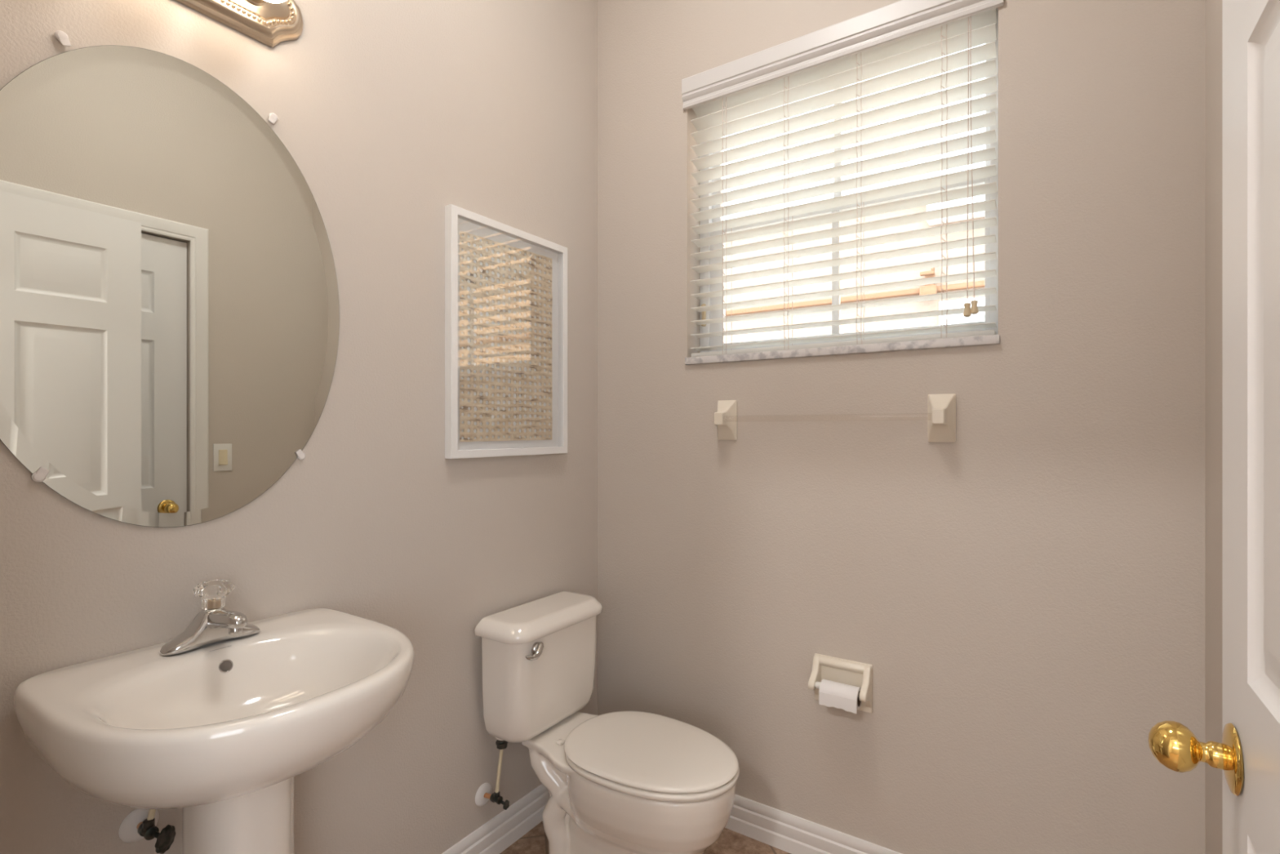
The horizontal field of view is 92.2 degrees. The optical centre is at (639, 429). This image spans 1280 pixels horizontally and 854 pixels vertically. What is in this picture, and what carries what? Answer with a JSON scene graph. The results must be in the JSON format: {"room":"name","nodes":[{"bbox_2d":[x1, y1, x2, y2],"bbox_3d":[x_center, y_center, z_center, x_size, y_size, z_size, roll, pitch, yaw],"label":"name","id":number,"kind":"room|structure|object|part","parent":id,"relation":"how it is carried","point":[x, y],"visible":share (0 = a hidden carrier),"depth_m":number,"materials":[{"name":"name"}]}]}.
{"room":"bathroom","nodes":[
{"label":"bathroom","id":0,"kind":"room"},
{"bbox_2d":[0,0,597,853],"bbox_3d":[-0.668,-0.250,1.569,0.120,3.000,1.994,0,0,34],"label":"wall","id":1,"kind":"structure","parent":0,"point":[392,114],"depth_m":1.52,"materials":[{"name":"beige paint"}]},
{"bbox_2d":[118,808,175,853],"bbox_3d":[-0.861,0.638,1.082,0.097,0.202,0.059,0,0,34],"label":"supply valve","id":2,"kind":"object","parent":1,"relation":"attached to","point":[140,824],"visible":0.88,"depth_m":1.08,"materials":[{"name":"white paint"}]},
{"bbox_3d":[-0.822,0.710,1.068,0.017,0.045,0.030,0,0,34],"label":"valve handle","id":3,"kind":"part","parent":2,"relation":"part of","materials":[{"name":"metal"}]},
{"bbox_2d":[0,30,339,527],"bbox_3d":[-0.862,-0.257,1.160,0.009,0.878,0.617,0,0,34],"label":"oval mirror","id":4,"kind":"object","parent":1,"relation":"attached to","point":[170,308],"visible":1,"depth_m":1.12,"materials":[{"name":"clear glass"}]},
{"bbox_2d":[174,0,302,47],"bbox_3d":[-0.811,-0.884,1.119,0.138,0.160,0.462,0,0,34],"label":"vanity light","id":5,"kind":"object","parent":1,"relation":"attached to","point":[270,23],"visible":1,"depth_m":1.25,"materials":[{"name":"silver metal"}]},
{"bbox_3d":[-0.849,-0.884,1.145,0.007,0.104,0.406,0,0,34],"label":"bead trim","id":6,"kind":"part","parent":5,"relation":"part of","materials":[{"name":"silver metal"}]},
{"bbox_2d":[246,0,286,6],"bbox_3d":[-0.736,-0.884,1.210,0.112,0.086,0.086,0,0,34],"label":"bulb socket","id":7,"kind":"object","parent":5,"relation":"attached to","point":[249,2],"depth_m":1.24,"materials":[{"name":"gold"}]},
{"bbox_2d":[475,739,509,809],"bbox_3d":[-0.413,0.984,1.755,0.097,0.202,0.062,0,0,34],"label":"supply valve","id":8,"kind":"object","parent":1,"relation":"attached to","point":[483,793],"visible":0.94,"depth_m":1.75,"materials":[{"name":"white paint"}]},
{"bbox_3d":[-0.377,1.058,1.738,0.017,0.027,0.017,0,0,34],"label":"valve handle","id":9,"kind":"part","parent":8,"relation":"part of","materials":[{"name":"metal"}]},
{"bbox_2d":[441,783,549,853],"bbox_3d":[-0.625,1.196,1.511,0.014,0.108,1.724,0,0,34],"label":"baseboard","id":10,"kind":"structure","parent":1,"relation":"attached to","point":[504,828],"depth_m":1.84,"materials":[{"name":"white paint"}]},
{"bbox_2d":[444,204,567,458],"bbox_3d":[-0.385,-0.264,1.861,0.027,0.684,0.479,0,0,34],"label":"framed art","id":11,"kind":"object","parent":1,"relation":"attached to","point":[506,286],"visible":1,"depth_m":1.83,"materials":[{"name":"white paint"}]},
{"bbox_3d":[-0.393,-0.263,1.859,0.003,0.594,0.382,0,0,34],"label":"woven panel","id":12,"kind":"part","parent":11,"relation":"part of","materials":[{"name":"beige wicker"}]},
{"bbox_2d":[499,820,791,853],"bbox_3d":[-0.516,1.300,-0.117,2.800,0.100,4.634,0,0,34],"label":"floor","id":13,"kind":"structure","parent":0,"point":[535,841],"depth_m":1.85,"materials":[{"name":"tile"}]},
{"bbox_2d":[13,579,413,853],"bbox_3d":[-0.652,0.764,1.041,0.489,0.971,0.511,0,0,34],"label":"pedestal sink","id":14,"kind":"object","parent":13,"relation":"on","point":[216,721],"visible":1,"depth_m":0.98,"materials":[{"name":"white ceramic"}]},
{"bbox_2d":[160,579,260,655],"bbox_3d":[-0.756,0.336,1.116,0.139,0.114,0.158,0,0,34],"label":"faucet","id":15,"kind":"object","parent":14,"relation":"on","point":[215,630],"depth_m":1.11,"materials":[{"name":"silver metal"}]},
{"bbox_2d":[474,591,739,853],"bbox_3d":[-0.064,0.893,1.704,0.706,0.722,0.404,0,0,34],"label":"toilet","id":16,"kind":"object","parent":13,"relation":"on","point":[618,782],"visible":1,"depth_m":1.68,"materials":[{"name":"white ceramic"}]},
{"bbox_3d":[-0.287,0.607,1.685,0.029,0.038,0.074,0,0,34],"label":"flush lever","id":17,"kind":"part","parent":16,"relation":"part of","materials":[{"name":"silver metal"}]},
{"bbox_3d":[-0.284,0.554,1.849,0.179,0.044,0.404,0,0,34],"label":"tank lid","id":18,"kind":"part","parent":16,"relation":"part of","materials":[{"name":"white ceramic"}]},
{"bbox_3d":[-0.284,0.729,1.850,0.152,0.301,0.376,0,0,34],"label":"tank","id":19,"kind":"part","parent":16,"relation":"part of","materials":[{"name":"white ceramic"}]},
{"bbox_3d":[-0.029,1.065,1.684,0.607,0.377,0.342,0,0,34],"label":"bowl","id":20,"kind":"part","parent":16,"relation":"part of","materials":[{"name":"white ceramic"}]},
{"bbox_3d":[0.028,0.850,1.646,0.484,0.015,0.354,0,0,34],"label":"seat lid","id":21,"kind":"part","parent":16,"relation":"part of","materials":[{"name":"white plastic"}]},
{"bbox_3d":[0.031,0.868,1.644,0.481,0.017,0.358,0,0,34],"label":"seat","id":22,"kind":"part","parent":16,"relation":"part of","materials":[{"name":"white plastic"}]},
{"bbox_2d":[597,0,1204,853],"bbox_3d":[0.575,-0.250,1.845,1.644,3.000,0.160,0,0,34],"label":"wall","id":23,"kind":"structure","parent":0,"point":[1023,593],"depth_m":1.58,"materials":[{"name":"beige paint"}]},
{"bbox_2d":[724,793,902,853],"bbox_3d":[0.526,1.196,1.772,1.612,0.108,0.014,0,0,34],"label":"baseboard","id":24,"kind":"structure","parent":23,"relation":"attached to","point":[789,833],"depth_m":1.82,"materials":[{"name":"white paint"}]},
{"bbox_2d":[714,393,955,442],"bbox_3d":[0.513,-0.030,1.748,0.679,0.125,0.068,0,0,34],"label":"towel bar","id":25,"kind":"object","parent":23,"relation":"attached to","point":[941,408],"visible":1,"depth_m":1.60,"materials":[{"name":"beige ceramic"}]},
{"bbox_3d":[0.502,-0.034,1.731,0.601,0.018,0.018,0,0,34],"label":"rod","id":26,"kind":"part","parent":25,"relation":"part of","materials":[{"name":"plastic"}]},
{"bbox_2d":[807,653,872,712],"bbox_3d":[0.556,0.715,1.717,0.161,0.134,0.072,0,0,34],"label":"toilet paper holder","id":27,"kind":"object","parent":23,"relation":"attached to","point":[852,673],"visible":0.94,"depth_m":1.73,"materials":[{"name":"beige ceramic"}]},
{"bbox_2d":[818,679,861,713],"bbox_3d":[0.551,0.727,1.692,0.101,0.059,0.059,0,0,34],"label":"toilet paper roll","id":28,"kind":"object","parent":27,"relation":"on","point":[831,693],"visible":0.92,"depth_m":1.67,"materials":[{"name":"white paper"}]},
{"bbox_2d":[684,7,999,364],"bbox_3d":[0.561,-0.674,1.838,0.894,0.922,0.157,0,0,34],"label":"window","id":29,"kind":"structure","parent":23,"relation":"in","point":[989,282],"depth_m":1.81,"materials":[{"name":"white plastic"}]},
{"bbox_2d":[681,0,1003,357],"bbox_3d":[0.536,-0.693,1.798,0.908,0.910,0.078,0,0,34],"label":"window blind","id":30,"kind":"object","parent":29,"relation":"attached to","point":[901,34],"visible":0.99,"depth_m":1.75,"materials":[{"name":"white plastic"}]},
{"bbox_3d":[0.283,-0.657,1.979,0.016,0.835,0.056,0,0,34],"label":"ladder cord","id":31,"kind":"part","parent":30,"relation":"part of","materials":[{"name":"white fabric"}]},
{"bbox_3d":[0.452,-0.657,1.867,0.016,0.835,0.056,0,0,34],"label":"ladder cord","id":32,"kind":"part","parent":30,"relation":"part of","materials":[{"name":"white fabric"}]},
{"bbox_3d":[0.542,-0.245,1.807,0.870,0.014,0.048,0,0,34],"label":"rail","id":33,"kind":"part","parent":30,"relation":"part of","materials":[{"name":"white plastic"}]},
{"bbox_3d":[0.629,-0.657,1.749,0.016,0.835,0.056,0,0,34],"label":"ladder cord","id":34,"kind":"part","parent":30,"relation":"part of","materials":[{"name":"white fabric"}]},
{"bbox_3d":[0.809,-0.657,1.630,0.016,0.835,0.056,0,0,34],"label":"ladder cord","id":35,"kind":"part","parent":30,"relation":"part of","materials":[{"name":"white fabric"}]},
{"bbox_3d":[0.838,-0.691,1.572,0.007,0.738,0.004,0,0,-25],"label":"lift cord","id":36,"kind":"part","parent":30,"relation":"part of","materials":[{"name":"white fabric"}]},
{"bbox_3d":[0.846,-0.694,1.567,0.005,0.733,0.012,0,0,-41],"label":"lift cord","id":37,"kind":"part","parent":30,"relation":"part of","materials":[{"name":"white fabric"}]},
{"bbox_3d":[0.545,-0.225,1.813,0.894,0.023,0.097,0,0,34],"label":"sill","id":38,"kind":"part","parent":29,"relation":"part of","materials":[{"name":"stone"}]},
{"bbox_3d":[0.585,-0.474,1.862,0.826,0.432,0.018,0,0,34],"label":"sash","id":39,"kind":"part","parent":29,"relation":"part of","materials":[{"name":"white plastic"}]},
{"bbox_3d":[0.596,-0.881,1.879,0.826,0.438,0.018,0,0,34],"label":"sash","id":40,"kind":"part","parent":29,"relation":"part of","materials":[{"name":"white plastic"}]},
{"bbox_2d":[1204,0,1222,853],"bbox_3d":[0.801,-0.250,0.593,0.120,3.000,1.994,0,0,34],"label":"wall","id":41,"kind":"structure","parent":0,"point":[1213,8],"depth_m":1.26,"materials":[{"name":"beige paint"}]},
{"bbox_2d":[1147,0,1279,853],"bbox_3d":[0.400,0.226,0.351,0.103,2.024,0.772,0,0,34],"label":"door","id":42,"kind":"structure","parent":41,"relation":"in","point":[1247,755],"depth_m":0.58,"materials":[{"name":"white paint"}]},
{"bbox_3d":[0.565,0.329,0.635,0.064,0.049,0.049,0,0,34],"label":"knob","id":43,"kind":"part","parent":42,"relation":"part of","materials":[{"name":"gold metal"}]},
{"label":"outside","id":44,"kind":"structure","parent":0,"visible":0},
{"bbox_3d":[0.866,1.650,3.768,18.000,0.200,3.366,0,0,34],"label":"ground","id":45,"kind":"structure","parent":44,"visible":0},
{"bbox_2d":[723,161,985,342],"bbox_3d":[2.996,-1.700,5.436,16.300,6.500,2.630,0,0,34],"label":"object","id":46,"kind":"structure","parent":45,"relation":"on","point":[956,286],"depth_m":4.82,"materials":[{"name":"beige paint"}]},
{"bbox_3d":[2.724,-0.420,4.187,1.010,0.780,0.009,0,0,34],"label":"pane","id":47,"kind":"part","parent":46,"relation":"part of","materials":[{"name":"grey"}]}
]}

